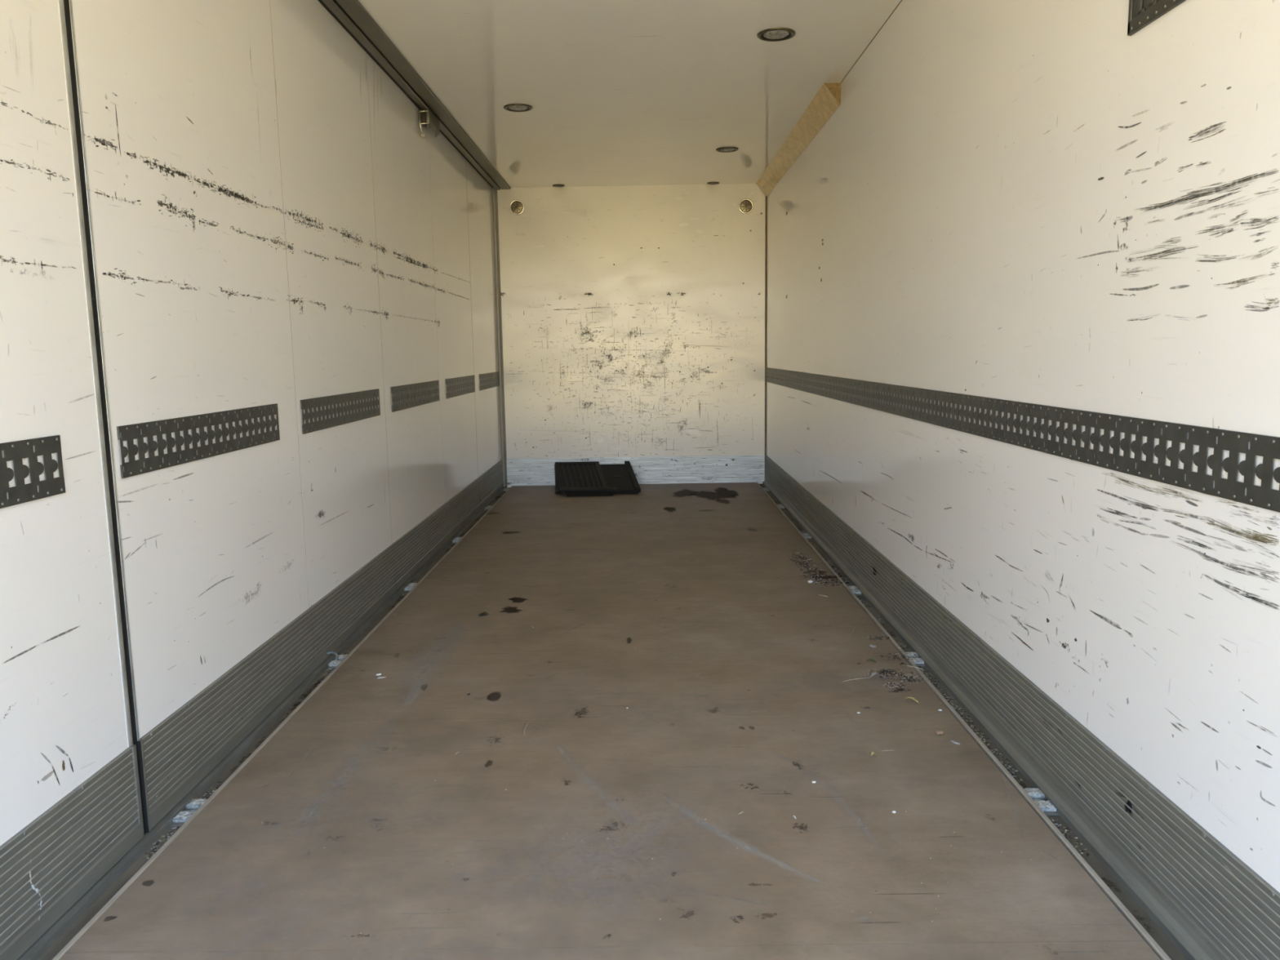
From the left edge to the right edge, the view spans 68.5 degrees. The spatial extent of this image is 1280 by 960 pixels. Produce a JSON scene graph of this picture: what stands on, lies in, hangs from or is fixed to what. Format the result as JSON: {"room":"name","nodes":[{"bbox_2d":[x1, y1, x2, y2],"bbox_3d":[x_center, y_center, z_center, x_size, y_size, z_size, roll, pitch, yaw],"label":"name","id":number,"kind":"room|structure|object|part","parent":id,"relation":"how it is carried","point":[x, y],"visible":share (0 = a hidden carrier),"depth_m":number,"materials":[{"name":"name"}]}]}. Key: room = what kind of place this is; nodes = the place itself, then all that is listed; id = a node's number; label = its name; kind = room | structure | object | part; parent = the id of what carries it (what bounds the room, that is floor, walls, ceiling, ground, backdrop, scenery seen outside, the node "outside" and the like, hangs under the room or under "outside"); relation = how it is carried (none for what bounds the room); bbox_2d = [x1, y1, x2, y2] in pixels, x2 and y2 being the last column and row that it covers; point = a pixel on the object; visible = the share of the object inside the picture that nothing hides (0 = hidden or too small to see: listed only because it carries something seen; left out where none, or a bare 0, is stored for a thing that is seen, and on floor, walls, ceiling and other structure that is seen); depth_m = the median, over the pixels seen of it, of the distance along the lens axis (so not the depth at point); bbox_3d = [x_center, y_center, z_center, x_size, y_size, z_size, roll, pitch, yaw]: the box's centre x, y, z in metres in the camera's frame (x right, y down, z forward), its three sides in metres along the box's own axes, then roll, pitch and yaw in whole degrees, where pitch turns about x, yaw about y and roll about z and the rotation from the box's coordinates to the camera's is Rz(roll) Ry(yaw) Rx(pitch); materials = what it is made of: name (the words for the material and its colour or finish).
{"room":"truck cargo interior","nodes":[
{"label":"truck cargo interior","id":0,"kind":"room"},
{"bbox_2d":[0,0,502,845],"bbox_3d":[-1.354,-0.670,3.903,0.069,2.844,9.707,-1,8,0],"label":"wall","id":1,"kind":"structure","parent":0,"point":[206,206],"depth_m":2.82,"materials":[{"name":"white paint"}]},
{"bbox_2d":[0,435,65,508],"bbox_3d":[-1.327,0.045,1.558,0.007,0.133,1.205,-1,8,0],"label":"rail","id":2,"kind":"object","parent":1,"relation":"attached to","point":[16,451],"visible":1,"depth_m":2.04,"materials":[{"name":"metal"}]},
{"bbox_3d":[-1.354,-0.202,0.688,0.031,2.754,3.209,-1,8,0],"label":"panel","id":3,"kind":"part","parent":1,"relation":"part of","materials":[{"name":"white plastic"}]},
{"bbox_3d":[-1.346,-0.512,2.937,0.031,2.754,1.338,-1,8,0],"label":"panel","id":4,"kind":"part","parent":1,"relation":"part of","materials":[{"name":"white plastic"}]},
{"bbox_2d":[116,403,279,478],"bbox_3d":[-1.323,-0.141,2.912,0.007,0.133,1.046,-1,8,0],"label":"rail","id":5,"kind":"object","parent":1,"relation":"attached to","point":[129,433],"visible":1,"depth_m":2.78,"materials":[{"name":"metal"}]},
{"bbox_2d":[0,459,503,959],"bbox_3d":[-1.305,0.578,4.060,0.009,0.285,9.677,-1,8,0],"label":"baseboard","id":6,"kind":"structure","parent":1,"relation":"attached to","point":[49,864],"depth_m":2.69,"materials":[{"name":"metal"}]},
{"bbox_2d":[17,486,510,959],"bbox_3d":[-1.260,0.727,4.095,0.094,0.022,9.707,-1,8,0],"label":"trim","id":7,"kind":"structure","parent":1,"relation":"attached to","point":[70,923],"depth_m":2.77,"materials":[{"name":"metal"}]},
{"bbox_2d":[169,798,207,826],"bbox_3d":[-1.259,0.926,2.635,0.047,0.019,0.150,-1,8,0],"label":"anchor","id":8,"kind":"object","parent":7,"relation":"on","point":[181,817],"visible":0.85,"depth_m":2.60,"materials":[{"name":"metal"}]},
{"bbox_3d":[-1.259,0.934,2.637,0.046,0.003,0.150,-1,8,0],"label":"plate","id":9,"kind":"part","parent":8,"relation":"part of","materials":[{"name":"metal"}]},
{"bbox_2d":[145,510,488,858],"bbox_3d":[-1.250,0.605,5.030,0.047,0.004,5.312,-1,8,0],"label":"dirt","id":10,"kind":"object","parent":7,"relation":"on","point":[406,593],"visible":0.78,"depth_m":2.53,"materials":[{"name":"black soil"}]},
{"bbox_2d":[327,651,347,668],"bbox_3d":[-1.274,0.739,3.907,0.085,0.050,0.150,-1,8,0],"label":"anchor","id":11,"kind":"object","parent":7,"relation":"on","point":[338,659],"visible":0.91,"depth_m":3.90,"materials":[{"name":"metal"}]},
{"bbox_2d":[403,582,417,591],"bbox_3d":[-1.250,0.582,5.130,0.047,0.019,0.150,-1,8,0],"label":"anchor","id":12,"kind":"object","parent":7,"relation":"on","point":[411,585],"visible":0.84,"depth_m":5.08,"materials":[{"name":"metal"}]},
{"bbox_2d":[451,537,462,543],"bbox_3d":[-1.246,0.407,6.402,0.047,0.019,0.150,-1,8,0],"label":"anchor","id":13,"kind":"object","parent":7,"relation":"on","point":[456,540],"visible":0.91,"depth_m":6.35,"materials":[{"name":"metal"}]},
{"bbox_2d":[484,505,492,510],"bbox_3d":[-1.241,0.226,7.713,0.047,0.019,0.150,-1,8,0],"label":"anchor","id":14,"kind":"object","parent":7,"relation":"on","point":[488,507],"visible":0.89,"depth_m":7.67,"materials":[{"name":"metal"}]},
{"bbox_3d":[-1.342,-0.685,4.196,0.031,2.754,1.257,-1,8,0],"label":"panel","id":15,"kind":"part","parent":1,"relation":"part of","materials":[{"name":"white plastic"}]},
{"bbox_2d":[300,388,380,434],"bbox_3d":[-1.318,-0.320,4.207,0.007,0.133,1.087,-1,8,0],"label":"rail","id":16,"kind":"object","parent":1,"relation":"attached to","point":[305,404],"visible":1,"depth_m":4.10,"materials":[{"name":"metal"}]},
{"bbox_3d":[-1.338,-0.896,5.467,0.031,2.824,1.350,-1,8,0],"label":"panel","id":17,"kind":"part","parent":1,"relation":"part of","materials":[{"name":"white plastic"}]},
{"bbox_2d":[390,380,439,412],"bbox_3d":[-1.313,-0.505,5.554,0.007,0.133,1.164,-1,8,0],"label":"rail","id":18,"kind":"object","parent":1,"relation":"attached to","point":[406,388],"visible":1,"depth_m":5.46,"materials":[{"name":"metal"}]},
{"bbox_3d":[-1.333,-1.037,6.745,0.031,2.754,1.285,-1,8,0],"label":"panel","id":19,"kind":"part","parent":1,"relation":"part of","materials":[{"name":"white plastic"}]},
{"bbox_2d":[444,374,475,399],"bbox_3d":[-1.309,-0.690,6.890,0.007,0.133,1.081,-1,8,0],"label":"rail","id":20,"kind":"object","parent":1,"relation":"attached to","point":[463,380],"visible":1,"depth_m":6.82,"materials":[{"name":"metal"}]},
{"bbox_3d":[-1.328,-1.214,8.034,0.031,2.754,1.349,-1,8,0],"label":"panel","id":21,"kind":"part","parent":1,"relation":"part of","materials":[{"name":"white plastic"}]},
{"bbox_2d":[479,371,499,390],"bbox_3d":[-1.304,-0.867,8.175,0.007,0.133,1.046,-1,8,0],"label":"rail","id":22,"kind":"object","parent":1,"relation":"attached to","point":[494,381],"visible":1,"depth_m":8.13,"materials":[{"name":"metal"}]},
{"bbox_2d":[492,187,507,486],"bbox_3d":[-1.293,-1.294,8.683,0.036,2.733,0.066,-1,8,0],"label":"trim","id":23,"kind":"structure","parent":1,"relation":"attached to","point":[495,196],"depth_m":8.66,"materials":[{"name":"metal"}]},
{"bbox_2d":[58,482,1160,959],"bbox_3d":[-0.082,0.756,4.120,2.914,0.121,9.757,-1,8,0],"label":"floor","id":24,"kind":"structure","parent":0,"point":[562,566],"depth_m":2.67,"materials":[{"name":"brown wood"}]},
{"bbox_2d":[52,485,513,959],"bbox_3d":[-1.222,0.725,4.090,0.013,0.020,9.697,-1,8,0],"label":"trim","id":25,"kind":"structure","parent":24,"relation":"attached to","point":[87,926],"depth_m":2.72,"materials":[{"name":"grey metal"}]},
{"bbox_2d":[554,461,640,497],"bbox_3d":[-0.397,-0.018,8.515,0.752,0.224,0.740,-2,8,-5],"label":"plastic tray","id":26,"kind":"object","parent":24,"relation":"on","point":[575,479],"visible":1,"depth_m":8.47,"materials":[{"name":"black plastic"}]},
{"bbox_2d":[209,550,1002,959],"bbox_3d":[-0.059,0.682,4.214,2.053,0.002,4.645,-1,8,0],"label":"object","id":27,"kind":"structure","parent":24,"relation":"on","point":[724,550],"depth_m":2.42,"materials":[{"name":"wood"}]},
{"bbox_2d":[790,551,848,586],"bbox_3d":[0.959,0.503,5.394,0.212,0.006,0.874,-2,8,-9],"label":"crumbs","id":28,"kind":"object","parent":24,"relation":"on","point":[802,557],"visible":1,"depth_m":5.26,"materials":[{"name":"soil"}]},
{"bbox_2d":[869,671,884,678],"bbox_3d":[0.901,0.745,3.566,0.070,0.025,0.026,-4,8,-19],"label":"dry leaf","id":29,"kind":"object","parent":24,"relation":"on","point":[874,673],"visible":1,"depth_m":3.56,"materials":[{"name":"beige plant"}]},
{"bbox_2d":[862,635,923,688],"bbox_3d":[1.022,0.724,3.785,0.225,0.005,0.653,1,8,16],"label":"crumbs","id":30,"kind":"object","parent":24,"relation":"on","point":[869,638],"visible":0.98,"depth_m":3.61,"materials":[{"name":"soil"}]},
{"bbox_2d":[905,697,918,702],"bbox_3d":[0.963,0.780,3.334,0.052,0.015,0.020,3,9,29],"label":"dry leaf","id":31,"kind":"object","parent":24,"relation":"on","point":[912,698],"visible":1,"depth_m":3.33,"materials":[{"name":"yellow plant"}]},
{"bbox_2d":[935,729,943,734],"bbox_3d":[0.974,0.821,3.056,0.025,0.012,0.020,-2,8,-11],"label":"chip","id":32,"kind":"object","parent":24,"relation":"on","point":[937,731],"visible":1,"depth_m":3.05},
{"bbox_2d":[358,0,901,187],"bbox_3d":[-0.109,-2.041,3.740,2.600,0.061,9.767,-1,8,0],"label":"ceiling","id":33,"kind":"structure","parent":0,"point":[619,92],"depth_m":5.08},
{"bbox_2d":[317,0,510,190],"bbox_3d":[-1.270,-1.981,3.721,0.156,0.020,9.704,-1,8,0],"label":"rail","id":34,"kind":"object","parent":33,"relation":"attached to","point":[351,15],"visible":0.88,"depth_m":4.98,"materials":[{"name":"metal"}]},
{"bbox_2d":[417,108,439,137],"bbox_3d":[-1.305,-2.174,5.811,0.065,0.168,0.342,-1,8,0],"label":"bracket","id":35,"kind":"object","parent":34,"relation":"hanging from","point":[427,119],"visible":1,"depth_m":5.70,"materials":[{"name":"metal"}]},
{"bbox_3d":[-1.284,-2.218,5.826,0.020,0.086,0.300,-1,8,0],"label":"plate","id":36,"kind":"part","parent":35,"relation":"part of","materials":[{"name":"metal"}]},
{"bbox_2d":[503,103,532,111],"bbox_3d":[-0.745,-2.271,5.740,0.176,0.011,0.176,-1,8,0],"label":"recessed light","id":37,"kind":"object","parent":33,"relation":"in","point":[512,107],"visible":1,"depth_m":5.72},
{"bbox_2d":[552,184,564,186],"bbox_3d":[-0.732,-2.647,8.452,0.110,0.008,0.110,-1,8,0],"label":"disc","id":38,"kind":"object","parent":33,"relation":"attached to","point":[553,185],"visible":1,"depth_m":8.43,"materials":[{"name":"metal"}]},
{"bbox_2d":[706,182,719,184],"bbox_3d":[0.658,-2.667,8.444,0.110,0.008,0.110,-1,8,0],"label":"disc","id":39,"kind":"object","parent":33,"relation":"attached to","point":[708,183],"visible":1,"depth_m":8.42,"materials":[{"name":"metal"}]},
{"bbox_2d":[715,146,737,152],"bbox_3d":[0.652,-2.471,7.038,0.166,0.011,0.166,-1,8,0],"label":"recessed light","id":40,"kind":"object","parent":33,"relation":"in","point":[724,149],"visible":1,"depth_m":7.01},
{"bbox_2d":[756,27,795,41],"bbox_3d":[0.649,-2.118,4.474,0.182,0.011,0.182,-1,8,0],"label":"recessed light","id":41,"kind":"object","parent":33,"relation":"in","point":[773,34],"visible":1,"depth_m":4.46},
{"bbox_2d":[755,82,840,196],"bbox_3d":[1.094,-2.408,6.917,0.098,0.118,3.220,-1,8,0],"label":"board","id":42,"kind":"object","parent":33,"relation":"attached to","point":[826,101],"visible":1,"depth_m":6.28,"materials":[{"name":"beige wood"}]},
{"bbox_2d":[497,183,765,487],"bbox_3d":[-0.071,-1.325,8.738,2.600,2.784,0.061,-1,8,0],"label":"wall","id":43,"kind":"structure","parent":0,"point":[633,316],"depth_m":8.69,"materials":[{"name":"white plastic"}]},
{"bbox_2d":[509,199,524,214],"bbox_3d":[-1.119,-2.481,8.546,0.136,0.136,0.013,-1,8,0],"label":"air vent","id":44,"kind":"object","parent":43,"relation":"in","point":[517,206],"visible":1,"depth_m":8.54,"materials":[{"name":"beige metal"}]},
{"bbox_2d":[512,202,521,211],"bbox_3d":[-1.119,-2.481,8.543,0.080,0.080,0.009,-1,8,0],"label":"grille","id":45,"kind":"object","parent":44,"relation":"attached to","point":[517,206],"depth_m":8.54,"materials":[{"name":"silver metal"}]},
{"bbox_2d":[506,454,764,485],"bbox_3d":[-0.061,-0.089,8.871,2.474,0.259,0.013,-1,8,0],"label":"baseboard","id":46,"kind":"structure","parent":43,"relation":"attached to","point":[697,468],"depth_m":8.87,"materials":[{"name":"metal"}]},
{"bbox_2d":[738,198,753,213],"bbox_3d":[0.964,-2.488,8.537,0.136,0.136,0.013,-1,8,0],"label":"air vent","id":47,"kind":"object","parent":43,"relation":"in","point":[745,206],"visible":1,"depth_m":8.54,"materials":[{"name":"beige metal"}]},
{"bbox_2d":[742,201,750,210],"bbox_3d":[0.964,-2.488,8.535,0.080,0.080,0.009,-1,8,0],"label":"grille","id":48,"kind":"object","parent":47,"relation":"attached to","point":[745,205],"depth_m":8.54,"materials":[{"name":"silver metal"}]},
{"bbox_2d":[764,195,766,476],"bbox_3d":[1.163,-1.333,8.697,0.011,2.733,0.011,-1,8,0],"label":"trim","id":49,"kind":"structure","parent":43,"relation":"attached to","point":[766,196],"depth_m":8.67,"materials":[{"name":"grey metal"}]},
{"bbox_2d":[765,0,1279,893],"bbox_3d":[1.181,-0.677,3.893,0.061,2.784,9.707,-1,8,0],"label":"wall","id":50,"kind":"structure","parent":0,"point":[1046,202],"depth_m":2.49,"materials":[{"name":"white plastic"}]},
{"bbox_2d":[765,367,787,386],"bbox_3d":[1.168,-0.892,8.086,0.007,0.133,1.338,-1,8,0],"label":"rail","id":51,"kind":"object","parent":50,"relation":"attached to","point":[776,377],"visible":1,"depth_m":8.01,"materials":[{"name":"metal"}]},
{"bbox_2d":[840,0,902,83],"bbox_3d":[1.124,-1.805,2.119,0.003,0.003,6.500,-1,8,0],"label":"trim","id":52,"kind":"structure","parent":50,"relation":"attached to","point":[901,0],"depth_m":4.57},
{"bbox_2d":[755,482,1171,959],"bbox_3d":[1.087,0.691,4.077,0.013,0.020,9.697,-1,8,0],"label":"trim","id":53,"kind":"structure","parent":50,"relation":"attached to","point":[1105,889],"depth_m":2.64,"materials":[{"name":"grey metal"}]},
{"bbox_2d":[759,482,1195,959],"bbox_3d":[1.126,0.690,4.100,0.094,0.022,9.743,-1,8,0],"label":"trim","id":54,"kind":"structure","parent":50,"relation":"attached to","point":[1148,920],"depth_m":2.50,"materials":[{"name":"metal"}]},
{"bbox_2d":[777,503,784,508],"bbox_3d":[1.131,0.211,7.561,0.047,0.019,0.150,-1,8,0],"label":"anchor","id":55,"kind":"object","parent":54,"relation":"on","point":[780,505],"visible":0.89,"depth_m":7.51,"materials":[{"name":"metal"}]},
{"bbox_2d":[801,533,811,539],"bbox_3d":[1.127,0.377,6.356,0.047,0.019,0.150,-1,8,0],"label":"anchor","id":56,"kind":"object","parent":54,"relation":"on","point":[806,535],"visible":0.88,"depth_m":6.31,"materials":[{"name":"metal"}]},
{"bbox_2d":[848,585,862,595],"bbox_3d":[1.122,0.575,4.921,0.047,0.019,0.150,-1,8,0],"label":"anchor","id":57,"kind":"object","parent":54,"relation":"on","point":[854,588],"visible":0.92,"depth_m":4.87,"materials":[{"name":"metal"}]},
{"bbox_2d":[905,651,924,666],"bbox_3d":[1.118,0.725,3.831,0.047,0.019,0.150,-1,8,0],"label":"anchor","id":58,"kind":"object","parent":54,"relation":"on","point":[917,661],"visible":0.88,"depth_m":3.79,"materials":[{"name":"metal"}]},
{"bbox_3d":[1.118,0.733,3.832,0.046,0.003,0.150,-1,8,0],"label":"plate","id":59,"kind":"part","parent":58,"relation":"part of","materials":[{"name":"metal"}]},
{"bbox_2d":[799,529,1089,857],"bbox_3d":[1.119,0.645,4.478,0.050,0.005,4.317,-1,8,0],"label":"dirt","id":60,"kind":"object","parent":54,"relation":"in","point":[802,531],"visible":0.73,"depth_m":3.24,"materials":[{"name":"black soil"}]},
{"bbox_2d":[1023,787,1058,815],"bbox_3d":[1.114,0.891,2.622,0.047,0.019,0.150,-1,8,0],"label":"anchor","id":61,"kind":"object","parent":54,"relation":"on","point":[1037,795],"visible":0.92,"depth_m":2.59,"materials":[{"name":"metal"}]},
{"bbox_3d":[1.114,0.899,2.623,0.046,0.003,0.150,-1,8,0],"label":"plate","id":62,"kind":"part","parent":61,"relation":"part of","materials":[{"name":"metal"}]},
{"bbox_2d":[762,454,1279,959],"bbox_3d":[1.154,0.554,4.057,0.032,0.257,9.695,-1,8,0],"label":"baseboard","id":63,"kind":"structure","parent":50,"relation":"attached to","point":[1216,907],"depth_m":2.45,"materials":[{"name":"metal"}]},
{"bbox_2d":[786,370,1279,512],"bbox_3d":[1.151,-0.232,3.302,0.007,0.133,8.315,-1,8,0],"label":"rail","id":64,"kind":"object","parent":50,"relation":"attached to","point":[1264,496],"visible":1,"depth_m":2.33,"materials":[{"name":"metal"}]},
{"bbox_2d":[1127,0,1186,35],"bbox_3d":[1.125,-0.877,0.597,0.011,0.132,3.170,-1,8,0],"label":"rail","id":65,"kind":"object","parent":50,"relation":"attached to","point":[1141,13],"visible":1,"depth_m":2.10,"materials":[{"name":"metal"}]}
]}

